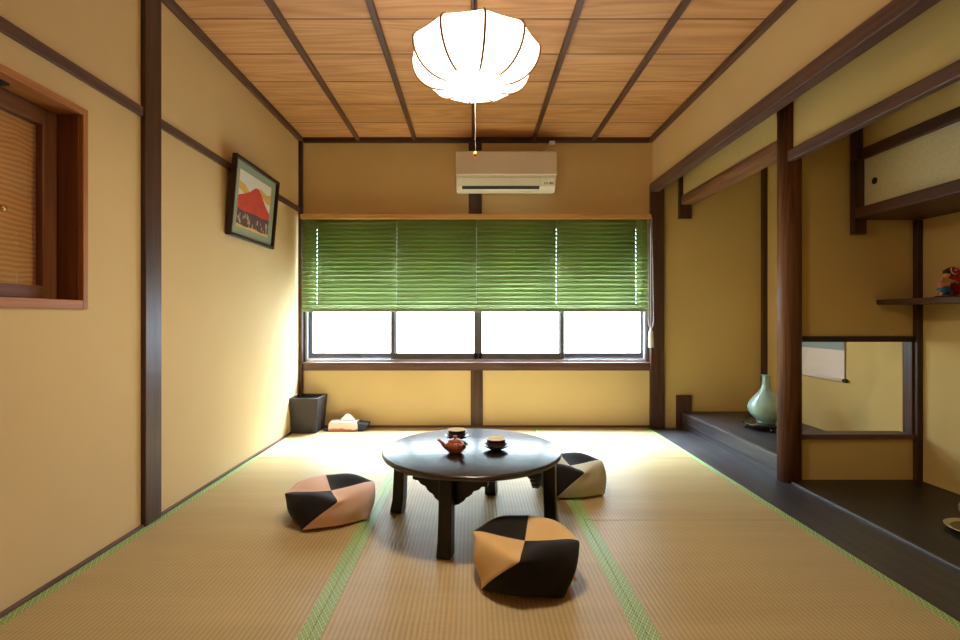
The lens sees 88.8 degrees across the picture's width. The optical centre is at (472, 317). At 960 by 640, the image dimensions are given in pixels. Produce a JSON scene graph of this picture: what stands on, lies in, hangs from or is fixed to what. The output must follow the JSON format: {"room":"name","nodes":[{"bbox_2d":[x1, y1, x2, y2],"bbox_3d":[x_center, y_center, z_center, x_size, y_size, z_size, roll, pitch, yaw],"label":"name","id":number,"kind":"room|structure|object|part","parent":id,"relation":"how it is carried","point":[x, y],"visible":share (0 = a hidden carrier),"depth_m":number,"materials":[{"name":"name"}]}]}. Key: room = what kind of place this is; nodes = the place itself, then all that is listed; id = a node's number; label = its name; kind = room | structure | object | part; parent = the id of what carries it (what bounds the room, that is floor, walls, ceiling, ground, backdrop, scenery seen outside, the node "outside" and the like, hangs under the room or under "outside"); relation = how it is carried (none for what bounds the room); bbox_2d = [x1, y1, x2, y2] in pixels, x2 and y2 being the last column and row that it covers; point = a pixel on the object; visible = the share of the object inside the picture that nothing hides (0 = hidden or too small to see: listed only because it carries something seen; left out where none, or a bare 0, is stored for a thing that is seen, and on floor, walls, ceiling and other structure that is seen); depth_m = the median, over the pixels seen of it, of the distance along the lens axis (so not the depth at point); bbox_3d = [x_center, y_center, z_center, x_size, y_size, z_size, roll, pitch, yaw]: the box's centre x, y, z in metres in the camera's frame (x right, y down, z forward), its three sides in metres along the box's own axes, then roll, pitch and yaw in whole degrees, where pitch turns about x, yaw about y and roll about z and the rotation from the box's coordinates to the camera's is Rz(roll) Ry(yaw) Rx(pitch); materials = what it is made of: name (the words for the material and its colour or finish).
{"room":"japanese tatami room","nodes":[
{"label":"japanese tatami room","id":0,"kind":"room"},
{"bbox_2d":[0,0,297,611],"bbox_3d":[-1.440,-0.270,1.255,0.120,2.380,5.510,0,0,0],"label":"wall","id":1,"kind":"structure","parent":0,"point":[70,379],"depth_m":1.99,"materials":[{"name":"paint"}]},
{"bbox_2d":[0,63,87,308],"bbox_3d":[-1.452,-0.385,1.272,0.167,0.706,0.943,0,0,0],"label":"window","id":2,"kind":"structure","parent":1,"relation":"in","point":[44,134],"depth_m":1.66,"materials":[{"name":"brown wood"}]},
{"bbox_3d":[-1.442,-0.335,1.492,0.031,0.028,0.028,0,0,0],"label":"latch knob","id":3,"kind":"part","parent":2,"relation":"part of","materials":[{"name":"gold metal"}]},
{"bbox_3d":[-1.496,-0.388,1.453,0.008,0.629,0.486,0,0,0],"label":"reed panel","id":4,"kind":"part","parent":2,"relation":"part of","materials":[{"name":"orange wicker"}]},
{"bbox_3d":[-1.470,-0.388,1.453,0.026,0.649,0.414,0,0,0],"label":"sash rail","id":5,"kind":"part","parent":2,"relation":"part of","materials":[{"name":"brown wood"}]},
{"bbox_3d":[-1.427,-0.047,1.260,0.117,0.030,0.921,0,0,0],"label":"sill","id":6,"kind":"part","parent":2,"relation":"part of","materials":[{"name":"brown wood"}]},
{"bbox_2d":[0,16,142,115],"bbox_3d":[-1.378,-0.855,0.265,0.024,0.040,3.530,0,0,0],"label":"trim","id":7,"kind":"structure","parent":1,"relation":"attached to","point":[7,28],"depth_m":1.64,"materials":[{"name":"brown wood"}]},
{"bbox_2d":[0,431,291,618],"bbox_3d":[-1.373,0.889,1.200,0.014,0.062,5.400,0,0,0],"label":"trim","id":8,"kind":"structure","parent":1,"relation":"attached to","point":[38,591],"depth_m":1.84,"materials":[{"name":"brown wood"}]},
{"bbox_2d":[141,0,160,526],"bbox_3d":[-1.375,-0.280,2.088,0.030,2.300,0.107,0,0,0],"label":"pillar","id":9,"kind":"structure","parent":1,"relation":"attached to","point":[150,9],"depth_m":2.06,"materials":[{"name":"brown wood"}]},
{"bbox_2d":[161,119,299,211],"bbox_3d":[-1.378,-0.855,3.010,0.024,0.040,1.730,0,0,0],"label":"trim","id":10,"kind":"structure","parent":1,"relation":"attached to","point":[165,126],"depth_m":2.46,"materials":[{"name":"brown wood"}]},
{"bbox_2d":[161,0,303,142],"bbox_3d":[-1.363,-1.414,1.205,0.035,0.032,5.410,0,0,0],"label":"trim","id":11,"kind":"structure","parent":1,"relation":"attached to","point":[171,5],"depth_m":2.67,"materials":[{"name":"brown wood"}]},
{"bbox_2d":[225,153,279,249],"bbox_3d":[-1.339,-0.697,3.015,0.069,0.468,0.600,0,0,0],"label":"framed picture","id":12,"kind":"object","parent":1,"relation":"attached to","point":[253,198],"visible":1,"depth_m":2.97,"materials":[{"name":"black paint"}]},
{"bbox_2d":[235,168,270,236],"bbox_3d":[-1.344,-0.694,3.015,0.032,0.324,0.430,0,0,0],"label":"painting","id":13,"kind":"object","parent":12,"relation":"attached to","point":[253,193],"depth_m":2.98,"materials":[{"name":"red paint"}]},
{"bbox_2d":[174,0,782,136],"bbox_3d":[0.025,-1.436,1.227,2.910,0.012,5.446,0,0,0],"label":"ceiling","id":14,"kind":"structure","parent":0,"point":[610,39],"depth_m":2.72,"materials":[{"name":"brown wood"}]},
{"bbox_2d":[264,0,359,139],"bbox_3d":[-0.912,-1.418,1.190,0.030,0.028,5.380,0,0,0],"label":"trim","id":15,"kind":"structure","parent":14,"relation":"attached to","point":[271,4],"depth_m":2.68,"materials":[{"name":"brown wood"}]},
{"bbox_2d":[365,0,415,139],"bbox_3d":[-0.463,-1.418,1.190,0.030,0.028,5.380,0,0,0],"label":"trim","id":16,"kind":"structure","parent":14,"relation":"attached to","point":[370,4],"depth_m":2.67,"materials":[{"name":"brown wood"}]},
{"bbox_2d":[471,0,477,139],"bbox_3d":[0.005,-1.418,1.190,0.030,0.028,5.380,0,0,0],"label":"trim","id":17,"kind":"structure","parent":14,"relation":"attached to","point":[472,1],"depth_m":3.36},
{"bbox_2d":[411,0,540,156],"bbox_3d":[0.006,-0.984,1.720,0.456,0.839,0.459,0,0,0],"label":"pendant lamp","id":18,"kind":"object","parent":14,"relation":"hanging from","point":[483,55],"visible":1,"depth_m":1.59,"materials":[{"name":"paper"}]},
{"bbox_2d":[446,73,502,99],"bbox_3d":[0.006,-0.809,1.720,0.200,0.002,0.200,0,0,0],"label":"diffuser","id":19,"kind":"object","parent":18,"relation":"attached to","point":[459,86],"depth_m":1.71,"materials":[{"name":"white paper"}]},
{"bbox_3d":[0.006,-0.897,1.720,0.445,0.170,0.448,0,0,0],"label":"lamp shade","id":20,"kind":"part","parent":18,"relation":"part of","materials":[{"name":"paper"}]},
{"bbox_2d":[532,0,584,139],"bbox_3d":[0.481,-1.418,1.190,0.030,0.028,5.380,0,0,0],"label":"trim","id":21,"kind":"structure","parent":14,"relation":"attached to","point":[579,4],"depth_m":2.67,"materials":[{"name":"brown wood"}]},
{"bbox_2d":[592,0,691,139],"bbox_3d":[0.953,-1.418,1.190,0.030,0.028,5.380,0,0,0],"label":"trim","id":22,"kind":"structure","parent":14,"relation":"attached to","point":[683,4],"depth_m":2.68,"materials":[{"name":"brown wood"}]},
{"bbox_2d":[303,143,760,427],"bbox_3d":[0.560,-0.270,3.955,4.080,2.380,0.090,0,0,0],"label":"wall","id":23,"kind":"structure","parent":0,"point":[339,178],"depth_m":3.91,"materials":[{"name":"paint"}]},
{"bbox_2d":[298,141,302,397],"bbox_3d":[-1.372,-0.280,3.895,0.036,2.300,0.040,0,0,0],"label":"trim","id":24,"kind":"structure","parent":23,"relation":"attached to","point":[300,143],"depth_m":3.88,"materials":[{"name":"brown wood"}]},
{"bbox_2d":[469,143,481,213],"bbox_3d":[0.018,-1.120,3.905,0.105,0.620,0.020,0,0,0],"label":"trim","id":25,"kind":"structure","parent":23,"relation":"attached to","point":[475,200],"depth_m":3.90,"materials":[{"name":"brown wood"}]},
{"bbox_2d":[303,312,648,361],"bbox_3d":[0.022,-0.228,3.993,2.775,1.165,0.135,0,0,0],"label":"window","id":26,"kind":"structure","parent":23,"relation":"in","point":[308,355],"depth_m":3.94,"materials":[{"name":"brown metal"}]},
{"bbox_3d":[-0.978,-0.221,3.985,0.720,1.099,0.024,0,0,0],"label":"sash","id":27,"kind":"part","parent":26,"relation":"part of","materials":[{"name":"glass"}]},
{"bbox_3d":[-0.295,-0.221,3.955,0.734,1.099,0.024,0,0,0],"label":"sash","id":28,"kind":"part","parent":26,"relation":"part of","materials":[{"name":"glass"}]},
{"bbox_3d":[0.371,-0.221,3.955,0.726,1.099,0.024,0,0,0],"label":"sash","id":29,"kind":"part","parent":26,"relation":"part of","materials":[{"name":"glass"}]},
{"bbox_3d":[1.045,-0.221,3.985,0.699,1.099,0.024,0,0,0],"label":"sash","id":30,"kind":"part","parent":26,"relation":"part of","materials":[{"name":"glass"}]},
{"bbox_2d":[303,137,648,142],"bbox_3d":[0.025,-1.412,3.893,2.740,0.036,0.035,0,0,0],"label":"trim","id":31,"kind":"structure","parent":23,"relation":"attached to","point":[305,139],"depth_m":3.88,"materials":[{"name":"brown wood"}]},
{"bbox_2d":[303,362,649,370],"bbox_3d":[0.022,0.386,3.978,2.795,0.065,0.165,0,0,0],"label":"trim","id":32,"kind":"structure","parent":23,"relation":"attached to","point":[307,366],"depth_m":3.90,"materials":[{"name":"brown wood"}]},
{"bbox_2d":[471,370,482,425],"bbox_3d":[0.030,0.640,3.905,0.096,0.460,0.020,0,0,0],"label":"trim","id":33,"kind":"structure","parent":23,"relation":"attached to","point":[476,375],"depth_m":3.90,"materials":[{"name":"brown wood"}]},
{"bbox_2d":[300,214,653,347],"bbox_3d":[0.032,-0.291,3.860,2.767,1.046,0.082,0,0,0],"label":"blind","id":34,"kind":"object","parent":23,"relation":"attached to","point":[351,262],"visible":1,"depth_m":3.86,"materials":[{"name":"green"}]},
{"bbox_3d":[-1.226,-0.422,3.862,0.002,0.715,0.002,0,0,-15],"label":"lift cord","id":35,"kind":"part","parent":34,"relation":"part of","materials":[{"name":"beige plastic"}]},
{"bbox_3d":[0.022,-0.064,3.859,2.738,0.032,0.026,0,0,0],"label":"rail","id":36,"kind":"part","parent":34,"relation":"part of","materials":[{"name":"green"}]},
{"bbox_3d":[0.028,-0.422,3.862,0.002,0.715,0.002,0,0,45],"label":"lift cord","id":37,"kind":"part","parent":34,"relation":"part of","materials":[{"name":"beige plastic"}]},
{"bbox_3d":[1.281,-0.422,3.862,0.002,0.715,0.002,0,0,-15],"label":"lift cord","id":38,"kind":"part","parent":34,"relation":"part of","materials":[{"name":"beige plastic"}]},
{"bbox_3d":[1.392,-0.352,3.838,0.045,0.876,0.011,0,0,0],"label":"pull cord","id":39,"kind":"part","parent":34,"relation":"part of","materials":[{"name":"beige plastic"}]},
{"bbox_2d":[324,425,649,427],"bbox_3d":[0.030,0.888,3.902,2.760,0.064,0.019,0,0,0],"label":"baseboard","id":40,"kind":"structure","parent":23,"relation":"attached to","point":[325,426],"depth_m":3.89,"materials":[{"name":"brown wood"}]},
{"bbox_2d":[456,141,556,193],"bbox_3d":[0.258,-1.179,3.796,0.774,0.426,0.224,0,0,0],"label":"air conditioner","id":41,"kind":"object","parent":23,"relation":"attached to","point":[490,172],"visible":1,"depth_m":3.69,"materials":[{"name":"white plastic"}]},
{"bbox_3d":[0.251,-1.168,3.692,0.761,0.182,0.016,0,0,0],"label":"panel","id":42,"kind":"part","parent":41,"relation":"part of","materials":[{"name":"white plastic"}]},
{"bbox_2d":[649,186,663,427],"bbox_3d":[1.462,-0.095,3.917,0.107,1.930,0.085,0,0,0],"label":"trim","id":43,"kind":"structure","parent":23,"relation":"attached to","point":[656,199],"depth_m":3.88,"materials":[{"name":"brown wood"}]},
{"bbox_2d":[676,395,691,427],"bbox_3d":[1.677,0.742,3.896,0.117,0.256,0.032,0,0,0],"label":"trim","id":44,"kind":"structure","parent":23,"relation":"attached to","point":[683,402],"depth_m":3.88,"materials":[{"name":"brown wood"}]},
{"bbox_2d":[678,176,691,218],"bbox_3d":[1.685,-1.110,3.896,0.100,0.640,0.032,0,0,0],"label":"trim","id":45,"kind":"structure","parent":23,"relation":"attached to","point":[684,211],"depth_m":3.88,"materials":[{"name":"brown wood"}]},
{"bbox_2d":[761,167,767,384],"bbox_3d":[2.314,-0.343,3.895,0.037,2.175,0.034,0,0,0],"label":"trim","id":46,"kind":"structure","parent":23,"relation":"attached to","point":[764,172],"depth_m":3.88,"materials":[{"name":"brown wood"}]},
{"bbox_2d":[683,112,776,194],"bbox_3d":[1.692,-1.205,3.295,0.055,0.510,1.230,0,0,0],"label":"wall","id":47,"kind":"structure","parent":0,"point":[764,133],"depth_m":3.12,"materials":[{"name":"paint"}]},
{"bbox_2d":[687,411,824,451],"bbox_3d":[2.011,0.767,3.300,0.643,0.045,1.224,0,0,0],"label":"floor","id":48,"kind":"structure","parent":0,"point":[731,421],"depth_m":3.33,"materials":[{"name":"black wood"}]},
{"bbox_2d":[742,418,776,432],"bbox_3d":[1.973,0.725,3.300,0.286,0.051,0.286,0,0,0],"label":"stand","id":49,"kind":"object","parent":48,"relation":"on","point":[747,421],"visible":0.51,"depth_m":3.24,"materials":[{"name":"black paint"}]},
{"bbox_2d":[747,374,776,423],"bbox_3d":[1.973,0.543,3.300,0.220,0.323,0.220,0,0,0],"label":"vase","id":50,"kind":"object","parent":49,"relation":"on","point":[762,406],"visible":0.9,"depth_m":3.25,"materials":[{"name":"green ceramic"}]},
{"bbox_2d":[652,0,891,181],"bbox_3d":[1.450,-0.270,1.205,0.040,2.380,5.410,0,0,0],"label":"wall","id":51,"kind":"structure","parent":0,"point":[807,29],"depth_m":2.42,"materials":[{"name":"paint"}]},
{"bbox_2d":[648,0,796,142],"bbox_3d":[1.413,-1.414,1.205,0.035,0.032,5.410,0,0,0],"label":"trim","id":52,"kind":"structure","parent":51,"relation":"attached to","point":[784,5],"depth_m":2.68,"materials":[{"name":"brown wood"}]},
{"bbox_2d":[650,0,940,191],"bbox_3d":[1.440,-1.032,2.450,0.070,0.071,2.900,0,0,0],"label":"trim","id":53,"kind":"structure","parent":51,"relation":"attached to","point":[893,16],"depth_m":2.05,"materials":[{"name":"brown wood"}]},
{"bbox_2d":[650,428,959,621],"bbox_3d":[1.532,0.895,2.446,0.280,0.050,2.893,0,0,0],"label":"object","id":54,"kind":"structure","parent":51,"relation":"attached to","point":[928,578],"depth_m":2.01,"materials":[{"name":"brown wood"}]},
{"bbox_2d":[768,162,902,431],"bbox_3d":[2.366,-0.270,3.310,0.068,2.380,1.300,0,0,0],"label":"wall","id":55,"kind":"structure","parent":0,"point":[871,399],"depth_m":3.03,"materials":[{"name":"paint"}]},
{"bbox_2d":[802,342,847,382],"bbox_3d":[2.318,-0.258,3.330,0.027,1.327,0.578,0,0,0],"label":"scroll","id":56,"kind":"object","parent":55,"relation":"hanging from","point":[824,360],"visible":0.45,"depth_m":3.23,"materials":[{"name":"paper"}]},
{"bbox_2d":[903,220,922,480],"bbox_3d":[2.355,0.176,2.636,0.042,1.388,0.103,0,0,0],"label":"trim","id":57,"kind":"structure","parent":55,"relation":"attached to","point":[912,351],"depth_m":2.59,"materials":[{"name":"brown wood"}]},
{"bbox_2d":[802,128,912,479],"bbox_3d":[2.030,-0.270,2.643,0.630,2.380,0.063,0,0,0],"label":"wall","id":58,"kind":"structure","parent":0,"point":[844,275],"depth_m":2.61,"materials":[{"name":"paint"}]},
{"bbox_2d":[681,140,776,204],"bbox_3d":[1.702,-0.934,3.285,0.105,0.072,1.250,0,0,0],"label":"trim","id":59,"kind":"structure","parent":58,"relation":"attached to","point":[765,157],"depth_m":3.13,"materials":[{"name":"brown wood"}]},
{"bbox_2d":[682,412,776,476],"bbox_3d":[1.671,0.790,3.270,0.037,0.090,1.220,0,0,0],"label":"trim","id":60,"kind":"structure","parent":58,"relation":"attached to","point":[755,451],"depth_m":3.10,"materials":[{"name":"brown wood"}]},
{"bbox_2d":[777,101,801,483],"bbox_3d":[1.695,-0.280,2.626,0.111,2.300,0.111,0,0,0],"label":"pillar","id":61,"kind":"structure","parent":58,"relation":"attached to","point":[789,173],"depth_m":2.58,"materials":[{"name":"brown wood"}]},
{"bbox_2d":[802,431,914,439],"bbox_3d":[2.048,0.631,2.643,0.656,0.027,0.090,0,0,0],"label":"trim","id":62,"kind":"structure","parent":58,"relation":"attached to","point":[806,435],"depth_m":2.60,"materials":[{"name":"brown wood"}]},
{"bbox_2d":[802,336,914,341],"bbox_3d":[2.048,0.112,2.643,0.656,0.030,0.090,0,0,0],"label":"trim","id":63,"kind":"structure","parent":58,"relation":"attached to","point":[804,338],"depth_m":2.60,"materials":[{"name":"brown wood"}]},
{"bbox_2d":[788,59,959,160],"bbox_3d":[1.675,-0.854,1.800,0.035,0.060,1.600,0,0,0],"label":"trim","id":64,"kind":"structure","parent":58,"relation":"attached to","point":[948,75],"depth_m":1.98,"materials":[{"name":"brown wood"}]},
{"bbox_2d":[791,482,959,571],"bbox_3d":[1.676,0.879,1.785,0.016,0.042,1.570,0,0,0],"label":"trim","id":65,"kind":"structure","parent":58,"relation":"attached to","point":[950,564],"depth_m":1.99,"materials":[{"name":"brown wood"}]},
{"bbox_2d":[793,0,959,147],"bbox_3d":[1.706,-1.165,1.810,0.048,0.590,1.620,0,0,0],"label":"wall","id":66,"kind":"structure","parent":0,"point":[929,43],"depth_m":2.01,"materials":[{"name":"paint"}]},
{"bbox_2d":[795,480,959,565],"bbox_3d":[2.030,0.891,1.830,0.691,0.058,1.660,0,0,0],"label":"floor","id":67,"kind":"structure","parent":0,"point":[915,511],"depth_m":2.24,"materials":[{"name":"brown wood"}]},
{"bbox_2d":[943,518,959,531],"bbox_3d":[2.025,0.851,1.960,0.210,0.022,0.210,0,0,0],"label":"plate","id":68,"kind":"object","parent":67,"relation":"on","point":[954,523],"visible":1,"depth_m":2.02,"materials":[{"name":"beige"}]},
{"bbox_2d":[913,212,959,494],"bbox_3d":[2.415,-0.270,1.780,0.080,2.380,1.760,0,0,0],"label":"wall","id":69,"kind":"structure","parent":0,"point":[941,234],"depth_m":2.48,"materials":[{"name":"paint"}]},
{"bbox_2d":[850,80,959,234],"bbox_3d":[2.186,-0.934,1.800,0.377,0.988,1.597,0,0,0],"label":"upper cabinet","id":70,"kind":"object","parent":69,"relation":"attached to","point":[907,166],"visible":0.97,"depth_m":2.31,"materials":[{"name":"paper"}]},
{"bbox_3d":[2.015,-1.129,2.582,0.030,0.598,0.032,0,0,0],"label":"post","id":71,"kind":"part","parent":70,"relation":"part of","materials":[{"name":"brown wood"}]},
{"bbox_3d":[2.030,-0.635,2.582,0.065,0.390,0.033,0,0,0],"label":"post","id":72,"kind":"part","parent":70,"relation":"part of","materials":[{"name":"brown wood"}]},
{"bbox_3d":[2.187,-0.546,1.800,0.374,0.056,1.597,0,0,0],"label":"board","id":73,"kind":"part","parent":70,"relation":"part of","materials":[{"name":"brown wood"}]},
{"bbox_3d":[2.058,-0.858,1.800,0.055,0.055,1.597,0,0,0],"label":"rail","id":74,"kind":"part","parent":70,"relation":"part of","materials":[{"name":"brown wood"}]},
{"bbox_3d":[2.057,-0.702,2.157,0.018,0.256,0.814,0,0,0],"label":"sliding panel","id":75,"kind":"part","parent":70,"relation":"part of","materials":[{"name":"paper"}]},
{"bbox_2d":[877,296,959,304],"bbox_3d":[2.257,-0.084,1.810,0.234,0.027,1.580,0,0,0],"label":"wall shelf","id":76,"kind":"object","parent":69,"relation":"attached to","point":[950,299],"visible":1,"depth_m":2.37,"materials":[{"name":"brown wood"}]},
{"bbox_2d":[934,267,959,296],"bbox_3d":[2.275,-0.172,2.338,0.149,0.150,0.076,0,0,-15],"label":"figurine","id":77,"kind":"object","parent":76,"relation":"on","point":[949,285],"visible":0.97,"depth_m":2.32,"materials":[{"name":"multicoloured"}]},
{"bbox_3d":[0.450,0.958,1.300,4.300,0.065,5.800,0,0,0],"label":"floor","id":78,"kind":"structure","parent":0,"visible":0},
{"bbox_2d":[0,458,393,639],"bbox_3d":[-0.906,0.897,2.120,0.917,0.056,1.848,0,0,0],"label":"mat","id":79,"kind":"object","parent":78,"relation":"on","point":[231,561],"visible":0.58,"depth_m":1.66,"materials":[{"name":"wicker"}]},
{"bbox_2d":[285,473,374,529],"bbox_3d":[-0.628,0.800,2.168,0.367,0.140,0.367,0,0,-43],"label":"floor cushion","id":80,"kind":"object","parent":79,"relation":"on","point":[331,500],"visible":1,"depth_m":2.05,"materials":[{"name":"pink fabric"}]},
{"bbox_2d":[254,428,537,457],"bbox_3d":[-0.444,0.897,3.469,1.842,0.056,0.846,0,0,0],"label":"mat","id":81,"kind":"object","parent":78,"relation":"on","point":[369,442],"visible":0.42,"depth_m":3.42,"materials":[{"name":"wicker"}]},
{"bbox_2d":[289,394,326,432],"bbox_3d":[-1.272,0.736,3.785,0.231,0.268,0.231,0,0,0],"label":"waste bin","id":82,"kind":"object","parent":81,"relation":"on","point":[307,413],"visible":1,"depth_m":3.69,"materials":[{"name":"black plastic"}]},
{"bbox_2d":[323,414,369,430],"bbox_3d":[-0.981,0.807,3.815,0.344,0.126,0.120,0,0,0],"label":"tissue box","id":83,"kind":"object","parent":81,"relation":"on","point":[347,422],"visible":1,"depth_m":3.76,"materials":[{"name":"white paper"}]},
{"bbox_2d":[308,473,649,639],"bbox_3d":[0.015,0.897,2.120,0.923,0.056,1.848,0,0,0],"label":"mat","id":84,"kind":"object","parent":78,"relation":"on","point":[393,585],"visible":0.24,"depth_m":1.56,"materials":[{"name":"wicker"}]},
{"bbox_2d":[382,429,561,559],"bbox_3d":[-0.005,0.714,2.105,0.761,0.312,0.761,0,0,0],"label":"table","id":85,"kind":"object","parent":84,"relation":"on","point":[451,478],"visible":0.96,"depth_m":1.93,"materials":[{"name":"black wood"}]},
{"bbox_3d":[-0.333,0.725,2.204,0.067,0.289,0.056,0,0,17],"label":"leg","id":86,"kind":"part","parent":85,"relation":"part of","materials":[{"name":"black wood"}]},
{"bbox_3d":[-0.099,0.725,1.792,0.056,0.289,0.067,0,0,17],"label":"leg","id":87,"kind":"part","parent":85,"relation":"part of","materials":[{"name":"black wood"}]},
{"bbox_2d":[438,435,465,453],"bbox_3d":[-0.067,0.522,2.018,0.151,0.072,0.086,0,0,41],"label":"teapot","id":88,"kind":"object","parent":85,"relation":"on","point":[455,445],"visible":1,"depth_m":2.00,"materials":[{"name":"red ceramic"}]},
{"bbox_3d":[-0.122,0.525,2.032,0.050,0.047,0.026,0,0,0],"label":"spout","id":89,"kind":"part","parent":88,"relation":"part of","materials":[{"name":"red ceramic"}]},
{"bbox_3d":[-0.074,0.505,2.030,0.057,0.012,0.057,0,0,0],"label":"lid","id":90,"kind":"part","parent":88,"relation":"part of","materials":[{"name":"red ceramic"}]},
{"bbox_2d":[445,433,468,438],"bbox_3d":[-0.075,0.547,2.250,0.112,0.022,0.112,0,0,0],"label":"saucer","id":91,"kind":"object","parent":85,"relation":"on","point":[446,434],"visible":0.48,"depth_m":2.23,"materials":[{"name":"ceramic"}]},
{"bbox_2d":[448,427,465,437],"bbox_3d":[-0.075,0.530,2.250,0.083,0.039,0.083,0,0,0],"label":"tea cup","id":92,"kind":"object","parent":91,"relation":"on","point":[460,432],"visible":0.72,"depth_m":2.22,"materials":[{"name":"brown ceramic"}]},
{"bbox_3d":[0.089,0.725,2.417,0.056,0.289,0.067,0,0,17],"label":"leg","id":93,"kind":"part","parent":85,"relation":"part of","materials":[{"name":"black wood"}]},
{"bbox_2d":[483,442,508,450],"bbox_3d":[0.098,0.547,2.080,0.112,0.022,0.112,0,0,0],"label":"saucer","id":94,"kind":"object","parent":85,"relation":"on","point":[484,444],"visible":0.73,"depth_m":2.05,"materials":[{"name":"black metal"}]},
{"bbox_2d":[486,436,505,447],"bbox_3d":[0.098,0.530,2.080,0.083,0.039,0.083,0,0,0],"label":"tea cup","id":95,"kind":"object","parent":94,"relation":"on","point":[493,441],"visible":0.85,"depth_m":2.05,"materials":[{"name":"brown ceramic"}]},
{"bbox_3d":[0.323,0.725,2.006,0.067,0.289,0.056,0,0,17],"label":"leg","id":96,"kind":"part","parent":85,"relation":"part of","materials":[{"name":"black wood"}]},
{"bbox_2d":[473,515,579,597],"bbox_3d":[0.175,0.793,1.654,0.352,0.156,0.352,0,0,0],"label":"floor cushion","id":97,"kind":"object","parent":84,"relation":"on","point":[515,555],"visible":1,"depth_m":1.53,"materials":[{"name":"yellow fabric"}]},
{"bbox_2d":[533,427,695,457],"bbox_3d":[0.934,0.897,3.469,0.911,0.056,0.846,0,0,0],"label":"mat","id":98,"kind":"object","parent":78,"relation":"on","point":[644,442],"visible":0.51,"depth_m":3.42,"materials":[{"name":"wicker"}]},
{"bbox_2d":[572,458,794,519],"bbox_3d":[0.934,0.897,2.578,0.911,0.056,0.933,0,0,0],"label":"mat","id":99,"kind":"object","parent":78,"relation":"on","point":[636,488],"visible":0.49,"depth_m":2.39,"materials":[{"name":"wicker"}]},
{"bbox_2d":[540,452,606,497],"bbox_3d":[0.493,0.791,2.487,0.336,0.159,0.336,0,0,-27],"label":"floor cushion","id":100,"kind":"object","parent":99,"relation":"on","point":[578,475],"visible":0.73,"depth_m":2.35,"materials":[{"name":"beige fabric"}]},
{"bbox_2d":[584,520,959,639],"bbox_3d":[0.934,0.897,1.190,0.911,0.056,1.838,0,0,0],"label":"mat","id":101,"kind":"object","parent":78,"relation":"on","point":[681,579],"visible":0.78,"depth_m":1.59,"materials":[{"name":"wicker"}]}
]}

